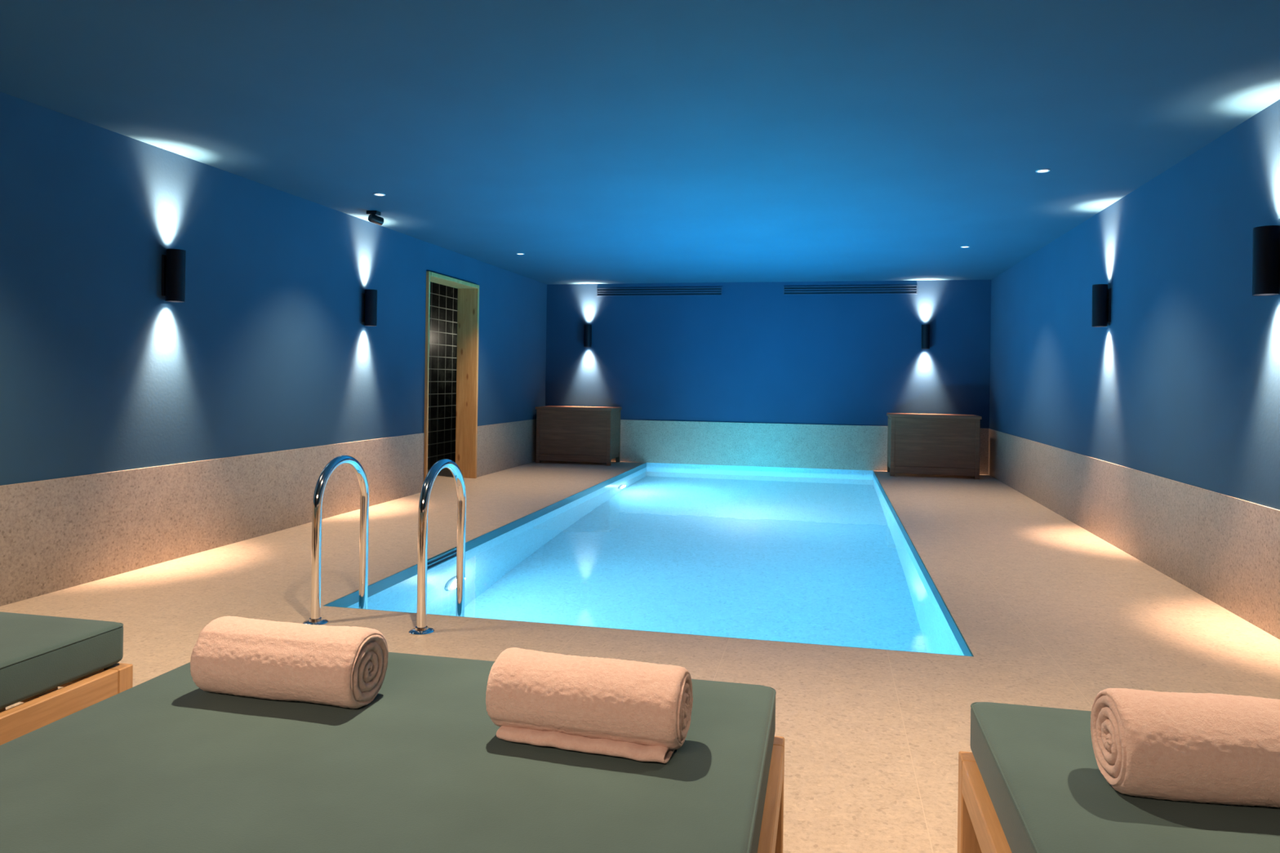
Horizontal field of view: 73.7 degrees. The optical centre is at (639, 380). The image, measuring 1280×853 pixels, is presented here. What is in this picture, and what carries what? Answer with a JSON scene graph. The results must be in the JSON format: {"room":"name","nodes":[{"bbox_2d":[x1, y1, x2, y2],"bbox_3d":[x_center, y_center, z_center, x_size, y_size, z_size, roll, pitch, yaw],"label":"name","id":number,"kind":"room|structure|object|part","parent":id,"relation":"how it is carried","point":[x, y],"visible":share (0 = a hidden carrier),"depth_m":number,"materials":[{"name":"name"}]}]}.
{"room":"indoor swimming pool","nodes":[
{"label":"indoor swimming pool","id":0,"kind":"room"},
{"bbox_2d":[0,91,546,485],"bbox_3d":[-2.901,-0.141,4.829,0.190,2.400,14.600,1,0,12],"label":"wall","id":1,"kind":"structure","parent":0,"point":[268,348],"depth_m":5.22,"materials":[{"name":"blue paint"}]},
{"bbox_2d":[161,248,186,302],"bbox_3d":[-2.709,-0.608,4.973,0.112,0.300,0.100,1,0,12],"label":"wall sconce","id":2,"kind":"object","parent":1,"relation":"attached to","point":[173,264],"visible":1,"depth_m":4.93,"materials":[{"name":"black metal"}]},
{"bbox_3d":[-2.756,-0.609,4.983,0.016,0.240,0.080,1,0,12],"label":"wall plate","id":3,"kind":"part","parent":2,"relation":"part of","materials":[{"name":"black metal"}]},
{"bbox_2d":[0,418,536,606],"bbox_3d":[-2.839,0.778,4.710,0.008,0.565,14.400,1,0,12],"label":"wall panel","id":4,"kind":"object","parent":1,"relation":"attached to","point":[57,534],"depth_m":5.13,"materials":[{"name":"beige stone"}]},
{"bbox_2d":[361,288,377,326],"bbox_3d":[-2.244,-0.602,7.103,0.112,0.300,0.100,1,0,12],"label":"wall sconce","id":5,"kind":"object","parent":1,"relation":"attached to","point":[369,299],"visible":1,"depth_m":7.06,"materials":[{"name":"black metal"}]},
{"bbox_3d":[-2.291,-0.602,7.113,0.016,0.240,0.080,1,0,12],"label":"wall plate","id":6,"kind":"part","parent":5,"relation":"part of","materials":[{"name":"black metal"}]},
{"bbox_2d":[423,271,479,481],"bbox_3d":[-2.027,0.012,8.824,0.240,2.120,1.220,1,0,12],"label":"trim","id":7,"kind":"structure","parent":1,"relation":"attached to","point":[468,304],"depth_m":9.37,"materials":[{"name":"brown wood"}]},
{"bbox_2d":[427,281,457,470],"bbox_3d":[-2.807,-0.139,8.995,0.120,2.400,4.220,1,0,12],"label":"wall","id":8,"kind":"structure","parent":0,"point":[443,299],"depth_m":10.47,"materials":[{"name":"black tile"}]},
{"bbox_2d":[0,0,1279,284],"bbox_3d":[-0.681,-1.410,4.298,7.740,0.200,14.900,1,0,12],"label":"ceiling","id":9,"kind":"structure","parent":0,"point":[593,141],"depth_m":4.09,"materials":[{"name":"blue paint"}]},
{"bbox_2d":[366,210,383,225],"bbox_3d":[-2.092,-1.275,6.728,0.115,0.108,0.116,1,0,42],"label":"ceiling camera","id":10,"kind":"object","parent":9,"relation":"attached to","point":[373,217],"visible":1,"depth_m":6.69,"materials":[{"name":"black plastic"}]},
{"bbox_2d":[373,193,385,195],"bbox_3d":[-1.857,-1.323,6.089,0.080,0.006,0.080,1,0,12],"label":"recessed light","id":11,"kind":"object","parent":9,"relation":"in","point":[375,194],"visible":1,"depth_m":6.09,"materials":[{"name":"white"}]},
{"bbox_2d":[1035,168,1050,173],"bbox_3d":[2.431,-1.263,5.154,0.080,0.006,0.080,1,0,12],"label":"recessed light","id":12,"kind":"object","parent":9,"relation":"in","point":[1041,171],"visible":1,"depth_m":5.15,"materials":[{"name":"white"}]},
{"bbox_2d":[0,460,1279,852],"bbox_3d":[-0.682,1.191,4.341,7.590,0.200,14.600,1,0,12],"label":"floor","id":13,"kind":"structure","parent":0,"point":[1050,613],"depth_m":3.73,"materials":[{"name":"beige stone"}]},
{"bbox_2d":[0,611,133,745],"bbox_3d":[-2.288,0.858,1.509,1.410,0.421,2.002,1,0,12],"label":"sun lounger","id":14,"kind":"object","parent":13,"relation":"on","point":[39,655],"visible":0.91,"depth_m":2.16,"materials":[{"name":"green fabric"}]},
{"bbox_3d":[-1.615,0.807,1.363,0.035,0.070,1.900,1,0,12],"label":"rail","id":15,"kind":"part","parent":14,"relation":"part of","materials":[{"name":"brown wood"}]},
{"bbox_2d":[0,611,123,709],"bbox_3d":[-2.286,0.702,1.509,1.370,0.110,2.000,1,0,12],"label":"cushion","id":16,"kind":"object","parent":14,"relation":"on","point":[39,655],"depth_m":2.17,"materials":[{"name":"green fabric"}]},
{"bbox_3d":[-2.078,0.801,2.469,1.310,0.070,0.035,1,0,12],"label":"rail","id":17,"kind":"part","parent":14,"relation":"part of","materials":[{"name":"brown wood"}]},
{"bbox_3d":[-1.417,0.928,2.317,0.050,0.305,0.050,1,0,12],"label":"leg","id":18,"kind":"part","parent":14,"relation":"part of","materials":[{"name":"brown wood"}]},
{"bbox_2d":[302,455,466,635],"bbox_3d":[-1.153,1.244,3.925,0.618,1.780,0.494,1,0,12],"label":"pool ladder","id":19,"kind":"object","parent":13,"relation":"attached to","point":[421,628],"visible":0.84,"depth_m":3.80,"materials":[{"name":"silver metal"}]},
{"bbox_3d":[-1.400,1.240,3.986,0.041,1.780,0.441,1,0,12],"label":"handrail","id":20,"kind":"part","parent":19,"relation":"part of","materials":[{"name":"silver metal"}]},
{"bbox_3d":[-0.902,1.247,3.877,0.041,1.780,0.441,1,0,12],"label":"handrail","id":21,"kind":"part","parent":19,"relation":"part of","materials":[{"name":"silver metal"}]},
{"bbox_2d":[0,652,784,852],"bbox_3d":[-0.578,0.881,1.091,1.410,0.421,2.002,1,0,12],"label":"sun lounger","id":22,"kind":"object","parent":13,"relation":"on","point":[164,763],"visible":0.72,"depth_m":1.44,"materials":[{"name":"green fabric"}]},
{"bbox_2d":[190,616,388,708],"bbox_3d":[-0.740,0.591,1.809,0.384,0.154,0.167,1,0,13],"label":"rolled towel","id":23,"kind":"object","parent":22,"relation":"on","point":[340,666],"visible":1,"depth_m":1.75,"materials":[{"name":"white fabric"}]},
{"bbox_2d":[485,647,693,763],"bbox_3d":[-0.093,0.600,1.609,0.376,0.153,0.160,1,0,15],"label":"rolled towel","id":24,"kind":"object","parent":22,"relation":"on","point":[631,709],"visible":1,"depth_m":1.55,"materials":[{"name":"white fabric"}]},
{"bbox_3d":[0.094,0.831,0.944,0.035,0.070,1.900,1,0,12],"label":"rail","id":25,"kind":"part","parent":22,"relation":"part of","materials":[{"name":"brown wood"}]},
{"bbox_3d":[0.293,0.952,1.898,0.050,0.305,0.050,1,0,12],"label":"leg","id":26,"kind":"part","parent":22,"relation":"part of","materials":[{"name":"brown wood"}]},
{"bbox_2d":[535,405,622,465],"bbox_3d":[-0.810,0.721,11.305,1.030,0.735,0.560,1,0,12],"label":"storage chest","id":27,"kind":"object","parent":13,"relation":"on","point":[563,433],"visible":1,"depth_m":11.06,"materials":[{"name":"brown wood"}]},
{"bbox_3d":[-1.326,0.732,11.172,0.050,0.700,0.050,1,0,12],"label":"leg","id":28,"kind":"part","parent":27,"relation":"part of","materials":[{"name":"brown wood"}]},
{"bbox_3d":[-0.860,0.410,11.055,0.900,0.045,0.022,1,0,12],"label":"rail","id":29,"kind":"part","parent":27,"relation":"part of","materials":[{"name":"brown wood"}]},
{"bbox_3d":[-0.805,0.371,11.305,1.030,0.035,0.560,1,0,12],"label":"lid","id":30,"kind":"part","parent":27,"relation":"part of","materials":[{"name":"brown wood"}]},
{"bbox_3d":[-0.398,0.745,10.969,0.050,0.700,0.050,1,0,12],"label":"leg","id":31,"kind":"part","parent":27,"relation":"part of","materials":[{"name":"brown wood"}]},
{"bbox_3d":[-0.293,0.746,11.448,0.050,0.700,0.050,1,0,12],"label":"leg","id":32,"kind":"part","parent":27,"relation":"part of","materials":[{"name":"brown wood"}]},
{"bbox_2d":[646,462,873,475],"bbox_3d":[0.705,1.945,7.440,3.240,1.670,7.810,1,0,12],"label":"basin","id":33,"kind":"object","parent":13,"relation":"in","point":[648,464],"visible":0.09,"depth_m":11.10,"materials":[{"name":"tile"}]},
{"bbox_2d":[426,547,457,570],"bbox_3d":[-1.242,1.117,5.313,0.008,0.060,0.540,1,0,12],"label":"skimmer","id":34,"kind":"object","parent":33,"relation":"attached to","point":[434,562],"visible":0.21,"depth_m":5.33,"materials":[{"name":"silver plastic"}]},
{"bbox_2d":[324,462,973,656],"bbox_3d":[0.716,1.141,7.440,2.940,0.059,7.510,1,0,12],"label":"trim","id":35,"kind":"structure","parent":33,"relation":"attached to","point":[350,599],"depth_m":5.37,"materials":[{"name":"teal tile"}]},
{"bbox_2d":[347,466,964,655],"bbox_3d":[0.716,1.170,7.442,2.932,0.001,7.506,1,0,12],"label":"pool water","id":36,"kind":"object","parent":33,"relation":"in","point":[801,557],"visible":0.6,"depth_m":5.29,"materials":[{"name":"blue liquid"}]},
{"bbox_2d":[886,413,982,479],"bbox_3d":[3.529,0.782,10.318,1.030,0.735,0.560,1,0,12],"label":"storage chest","id":37,"kind":"object","parent":13,"relation":"on","point":[932,444],"visible":1,"depth_m":10.07,"materials":[{"name":"brown wood"}]},
{"bbox_3d":[3.118,0.794,10.663,0.050,0.700,0.050,1,0,12],"label":"leg","id":38,"kind":"part","parent":37,"relation":"part of","materials":[{"name":"brown wood"}]},
{"bbox_3d":[3.013,0.792,10.185,0.050,0.700,0.050,1,0,12],"label":"leg","id":39,"kind":"part","parent":37,"relation":"part of","materials":[{"name":"brown wood"}]},
{"bbox_3d":[3.534,0.432,10.318,1.030,0.035,0.560,1,0,12],"label":"lid","id":40,"kind":"part","parent":37,"relation":"part of","materials":[{"name":"brown wood"}]},
{"bbox_3d":[3.478,0.471,10.068,0.900,0.045,0.022,1,0,12],"label":"rail","id":41,"kind":"part","parent":37,"relation":"part of","materials":[{"name":"brown wood"}]},
{"bbox_3d":[3.941,0.805,9.982,0.050,0.700,0.050,1,0,12],"label":"leg","id":42,"kind":"part","parent":37,"relation":"part of","materials":[{"name":"brown wood"}]},
{"bbox_2d":[957,702,1279,852],"bbox_3d":[1.167,0.906,0.730,1.410,0.421,2.002,1,0,12],"label":"sun lounger","id":43,"kind":"object","parent":13,"relation":"on","point":[1031,780],"visible":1,"depth_m":1.42,"materials":[{"name":"green fabric"}]},
{"bbox_3d":[0.710,0.958,1.828,0.050,0.305,0.050,1,0,12],"label":"leg","id":44,"kind":"part","parent":43,"relation":"part of","materials":[{"name":"brown wood"}]},
{"bbox_3d":[0.496,0.837,0.877,0.035,0.070,1.900,1,0,12],"label":"rail","id":45,"kind":"part","parent":43,"relation":"part of","materials":[{"name":"brown wood"}]},
{"bbox_2d":[1090,688,1279,807],"bbox_3d":[1.022,0.610,1.417,0.469,0.165,0.181,1,0,8],"label":"rolled towel","id":46,"kind":"object","parent":43,"relation":"on","point":[1203,748],"visible":1,"depth_m":1.37,"materials":[{"name":"white fabric"}]},
{"bbox_2d":[545,280,991,428],"bbox_3d":[1.529,-0.079,11.232,5.740,2.400,0.200,1,0,12],"label":"wall","id":47,"kind":"structure","parent":0,"point":[752,352],"depth_m":11.09,"materials":[{"name":"blue paint"}]},
{"bbox_2d":[583,324,591,346],"bbox_3d":[-0.705,-0.600,11.561,0.100,0.300,0.112,1,0,12],"label":"wall sconce","id":48,"kind":"object","parent":47,"relation":"attached to","point":[588,328],"visible":1,"depth_m":11.51,"materials":[{"name":"black metal"}]},
{"bbox_2d":[596,287,722,296],"bbox_3d":[0.247,-1.182,11.407,1.710,0.110,0.012,1,0,12],"label":"air vent","id":49,"kind":"object","parent":47,"relation":"in","point":[649,291],"visible":1,"depth_m":11.40,"materials":[{"name":"blue"}]},
{"bbox_2d":[611,419,988,474],"bbox_3d":[1.493,0.839,11.125,5.724,0.565,0.020,1,0,12],"label":"wall panel","id":50,"kind":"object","parent":47,"relation":"attached to","point":[829,446],"depth_m":11.10,"materials":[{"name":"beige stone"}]},
{"bbox_2d":[782,284,917,294],"bbox_3d":[2.665,-1.148,10.880,1.660,0.110,0.012,1,0,12],"label":"air vent","id":51,"kind":"object","parent":47,"relation":"in","point":[904,289],"visible":1,"depth_m":10.87,"materials":[{"name":"blue"}]},
{"bbox_2d":[920,324,929,349],"bbox_3d":[3.554,-0.540,10.633,0.100,0.300,0.112,1,0,12],"label":"wall sconce","id":52,"kind":"object","parent":47,"relation":"attached to","point":[925,344],"visible":1,"depth_m":10.58,"materials":[{"name":"black metal"}]},
{"bbox_2d":[989,99,1279,510],"bbox_3d":[2.897,-0.059,3.565,0.200,2.400,14.600,1,0,12],"label":"wall","id":53,"kind":"structure","parent":0,"point":[1181,384],"depth_m":5.07,"materials":[{"name":"blue paint"}]},
{"bbox_2d":[1091,284,1111,327],"bbox_3d":[3.301,-0.534,6.119,0.112,0.300,0.100,1,0,12],"label":"wall sconce","id":54,"kind":"object","parent":53,"relation":"attached to","point":[1101,295],"visible":1,"depth_m":6.08,"materials":[{"name":"black metal"}]},
{"bbox_3d":[3.348,-0.533,6.109,0.016,0.240,0.080,1,0,12],"label":"wall plate","id":55,"kind":"part","parent":54,"relation":"part of","materials":[{"name":"black metal"}]},
{"bbox_2d":[988,428,1279,639],"bbox_3d":[2.761,0.856,3.489,0.008,0.565,14.400,1,0,12],"label":"wall panel","id":56,"kind":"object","parent":53,"relation":"attached to","point":[1225,549],"depth_m":4.99,"materials":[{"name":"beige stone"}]},
{"bbox_2d":[1252,225,1279,295],"bbox_3d":[2.796,-0.531,3.803,0.112,0.300,0.100,1,0,12],"label":"wall sconce","id":57,"kind":"object","parent":53,"relation":"attached to","point":[1266,239],"visible":1,"depth_m":3.77,"materials":[{"name":"black metal"}]}
]}

